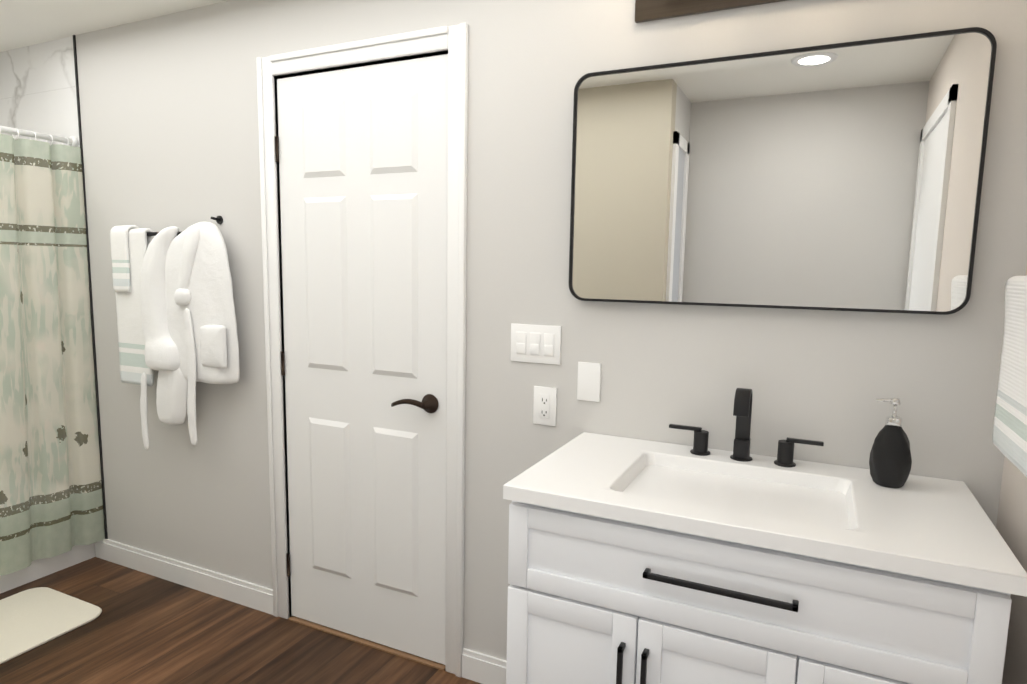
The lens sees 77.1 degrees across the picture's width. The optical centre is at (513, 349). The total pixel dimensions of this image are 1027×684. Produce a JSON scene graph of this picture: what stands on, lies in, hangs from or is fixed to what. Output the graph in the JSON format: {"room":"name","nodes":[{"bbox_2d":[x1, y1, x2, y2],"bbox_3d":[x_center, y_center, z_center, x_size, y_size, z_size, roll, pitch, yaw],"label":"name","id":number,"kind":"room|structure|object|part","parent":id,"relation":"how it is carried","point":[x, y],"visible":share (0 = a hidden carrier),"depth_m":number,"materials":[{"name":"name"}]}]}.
{"room":"bathroom","nodes":[
{"label":"bathroom","id":0,"kind":"room"},
{"bbox_2d":[0,36,79,146],"bbox_3d":[-2.248,-0.211,3.112,0.848,2.340,0.100,4,8,25],"label":"wall","id":1,"kind":"structure","parent":0,"point":[37,87],"depth_m":2.88,"materials":[{"name":"tile"}]},
{"bbox_2d":[0,126,77,146],"bbox_3d":[-2.259,-0.821,2.086,0.044,0.044,1.616,4,8,25],"label":"shower curtain rod","id":2,"kind":"object","parent":1,"relation":"attached to","point":[73,141],"visible":0.83,"depth_m":2.68,"materials":[{"name":"white metal"}]},
{"bbox_2d":[0,128,68,144],"bbox_3d":[-2.080,-0.855,2.461,0.046,0.046,0.703,4,8,25],"label":"curtain rings","id":3,"kind":"object","parent":2,"relation":"hanging from","point":[35,137],"visible":0.6,"depth_m":2.65,"materials":[{"name":"white"}]},
{"bbox_2d":[0,134,104,575],"bbox_3d":[-2.115,0.051,2.504,0.069,1.776,0.950,4,8,25],"label":"fabric shower curtain","id":4,"kind":"object","parent":3,"relation":"hanging from","point":[51,501],"visible":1,"depth_m":2.74,"materials":[{"name":"green fabric"}]},
{"bbox_2d":[73,35,107,538],"bbox_3d":[-1.888,-0.176,2.884,0.012,2.340,0.005,4,8,25],"label":"trim","id":5,"kind":"structure","parent":1,"relation":"attached to","point":[90,292],"depth_m":2.88,"materials":[{"name":"black metal"}]},
{"bbox_2d":[0,0,228,51],"bbox_3d":[-1.149,-1.166,1.234,4.298,0.060,2.320,4,8,25],"label":"ceiling","id":6,"kind":"structure","parent":0,"point":[24,23],"depth_m":2.52,"materials":[{"name":"white paint"}]},
{"bbox_2d":[76,0,291,617],"bbox_3d":[-1.353,-0.143,2.690,1.135,2.340,0.100,4,8,25],"label":"wall","id":7,"kind":"structure","parent":0,"point":[169,117],"depth_m":2.60,"materials":[{"name":"grey paint"}]},
{"bbox_2d":[147,232,180,235],"bbox_3d":[-1.446,-0.465,2.598,0.444,0.044,0.075,4,8,25],"label":"bar","id":8,"kind":"object","parent":7,"relation":"attached to","point":[153,233],"visible":0.04,"depth_m":2.55,"materials":[{"name":"black metal"}]},
{"bbox_2d":[110,225,138,292],"bbox_3d":[-1.581,-0.373,2.641,0.097,0.271,0.074,4,8,25],"label":"towel","id":9,"kind":"object","parent":8,"relation":"hanging from","point":[120,258],"visible":0.69,"depth_m":2.61,"materials":[{"name":"white fabric"}]},
{"bbox_2d":[115,228,153,385],"bbox_3d":[-1.548,-0.175,2.648,0.195,0.639,0.048,4,8,25],"label":"towel","id":10,"kind":"object","parent":8,"relation":"hanging from","point":[131,344],"visible":0.62,"depth_m":2.63,"materials":[{"name":"white fabric"}]},
{"bbox_2d":[95,539,273,614],"bbox_3d":[-1.462,0.969,2.810,1.137,0.100,0.013,4,8,25],"label":"baseboard","id":11,"kind":"structure","parent":7,"relation":"attached to","point":[239,591],"depth_m":2.77,"materials":[{"name":"white wood"}]},
{"bbox_2d":[211,216,222,223],"bbox_3d":[-1.140,-0.499,2.467,0.032,0.032,0.040,4,8,25],"label":"hook","id":12,"kind":"object","parent":7,"relation":"attached to","point":[219,219],"visible":1,"depth_m":2.48,"materials":[{"name":"black metal"}]},
{"bbox_2d":[140,222,239,449],"bbox_3d":[-1.277,-0.033,2.517,0.515,0.920,0.132,4,8,25],"label":"bathrobe","id":13,"kind":"object","parent":12,"relation":"hanging from","point":[189,323],"visible":1,"depth_m":2.46,"materials":[{"name":"white fabric"}]},
{"bbox_2d":[256,22,467,676],"bbox_3d":[-0.540,0.035,2.269,0.859,2.120,0.111,4,8,25],"label":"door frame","id":14,"kind":"structure","parent":7,"relation":"attached to","point":[361,155],"depth_m":2.24,"materials":[{"name":"white wood"}]},
{"bbox_3d":[-0.528,-0.982,2.129,0.727,0.066,0.019,4,8,25],"label":"door casing trim","id":15,"kind":"part","parent":14,"relation":"part of","materials":[{"name":"white wood"}]},
{"bbox_3d":[-0.511,-0.951,2.169,0.715,0.006,0.060,4,8,25],"label":"door jamb","id":16,"kind":"part","parent":14,"relation":"part of","materials":[{"name":"white wood"}]},
{"bbox_3d":[-0.331,0.179,2.155,0.158,0.066,0.055,4,8,25],"label":"handle","id":17,"kind":"part","parent":14,"relation":"part of","materials":[{"name":"brown metal"}]},
{"bbox_2d":[0,557,480,683],"bbox_3d":[-1.191,1.215,1.533,4.298,0.060,2.320,4,8,25],"label":"floor","id":18,"kind":"structure","parent":0,"point":[143,628],"depth_m":2.35,"materials":[{"name":"brown wood"}]},
{"bbox_2d":[0,543,95,593],"bbox_3d":[-2.624,0.880,2.461,0.670,0.325,1.614,4,8,25],"label":"bathtub","id":19,"kind":"object","parent":18,"relation":"on","point":[43,567],"depth_m":2.86,"materials":[{"name":"white plastic"}]},
{"bbox_2d":[0,587,101,663],"bbox_3d":[-2.067,1.086,2.145,0.468,0.012,1.158,4,8,25],"label":"bath rug","id":20,"kind":"object","parent":18,"relation":"on","point":[32,618],"visible":0.92,"depth_m":2.50,"materials":[{"name":"white fabric"}]},
{"bbox_2d":[288,616,445,670],"bbox_3d":[-0.551,1.082,2.414,0.715,0.006,0.062,4,8,25],"label":"threshold","id":21,"kind":"object","parent":18,"relation":"on","point":[406,655],"visible":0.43,"depth_m":2.38,"materials":[{"name":"brown wood"}]},
{"bbox_2d":[503,388,1026,683],"bbox_3d":[0.514,0.656,1.524,0.951,1.110,0.546,4,8,25],"label":"bathroom vanity","id":22,"kind":"object","parent":18,"relation":"on","point":[638,561],"visible":1,"depth_m":1.33,"materials":[{"name":"white wood"}]},
{"bbox_2d":[668,388,823,467],"bbox_3d":[0.584,0.191,1.645,0.379,0.192,0.108,4,8,25],"label":"faucet","id":23,"kind":"object","parent":22,"relation":"on","point":[741,457],"depth_m":1.66,"materials":[{"name":"black metal"}]},
{"bbox_2d":[503,432,1026,597],"bbox_3d":[0.521,0.359,1.491,0.951,0.105,0.538,4,8,25],"label":"sink","id":24,"kind":"object","parent":22,"relation":"in","point":[823,530],"depth_m":1.34,"materials":[{"name":"white ceramic"}]},
{"bbox_2d":[273,0,447,78],"bbox_3d":[-0.500,-1.095,2.169,0.715,0.292,0.100,4,8,25],"label":"wall","id":25,"kind":"structure","parent":0,"point":[303,24],"depth_m":2.14,"materials":[{"name":"grey paint"}]},
{"bbox_2d":[446,0,1026,660],"bbox_3d":[0.526,0.002,1.804,1.598,2.340,0.100,4,8,25],"label":"wall","id":26,"kind":"structure","parent":0,"point":[828,378],"depth_m":1.77,"materials":[{"name":"grey paint"}]},
{"bbox_2d":[462,648,506,683],"bbox_3d":[0.014,1.083,2.114,0.416,0.100,0.013,4,8,25],"label":"baseboard","id":27,"kind":"structure","parent":26,"relation":"attached to","point":[481,668],"depth_m":2.16,"materials":[{"name":"white wood"}]},
{"bbox_2d":[511,323,560,364],"bbox_3d":[0.066,-0.018,1.961,0.165,0.116,0.010,4,8,25],"label":"light switch","id":28,"kind":"object","parent":26,"relation":"attached to","point":[536,343],"depth_m":1.96,"materials":[{"name":"white plastic"}]},
{"bbox_2d":[533,386,556,425],"bbox_3d":[0.095,0.172,1.971,0.075,0.118,0.008,4,8,25],"label":"outlet","id":29,"kind":"object","parent":26,"relation":"attached to","point":[545,398],"depth_m":1.97,"materials":[{"name":"white plastic"}]},
{"bbox_2d":[577,362,600,401],"bbox_3d":[0.223,0.094,1.901,0.070,0.114,0.005,4,8,25],"label":"wall plate","id":30,"kind":"object","parent":26,"relation":"attached to","point":[589,374],"depth_m":1.90,"materials":[{"name":"white plastic"}]},
{"bbox_2d":[635,0,787,22],"bbox_3d":[0.591,-0.988,1.520,0.642,0.276,0.143,4,8,25],"label":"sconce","id":31,"kind":"object","parent":26,"relation":"attached to","point":[648,10],"visible":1,"depth_m":1.67,"materials":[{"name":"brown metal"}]},
{"bbox_2d":[569,27,996,314],"bbox_3d":[0.607,-0.423,1.640,0.966,0.626,0.032,4,8,25],"label":"mirror","id":32,"kind":"object","parent":26,"relation":"attached to","point":[846,176],"visible":0.94,"depth_m":1.59,"materials":[{"name":"black mirror"}]},
{"bbox_2d":[996,265,1026,683],"bbox_3d":[0.724,0.170,0.491,0.100,2.340,2.120,4,8,25],"label":"wall","id":33,"kind":"structure","parent":0,"point":[1011,526],"depth_m":1.35,"materials":[{"name":"beige paint"}]},
{"bbox_2d":[993,275,1026,477],"bbox_3d":[0.958,0.041,1.165,0.068,0.362,0.383,4,8,25],"label":"towel","id":34,"kind":"object","parent":33,"relation":"attached to","point":[1010,431],"visible":1,"depth_m":1.24,"materials":[{"name":"white fabric"}]}
]}

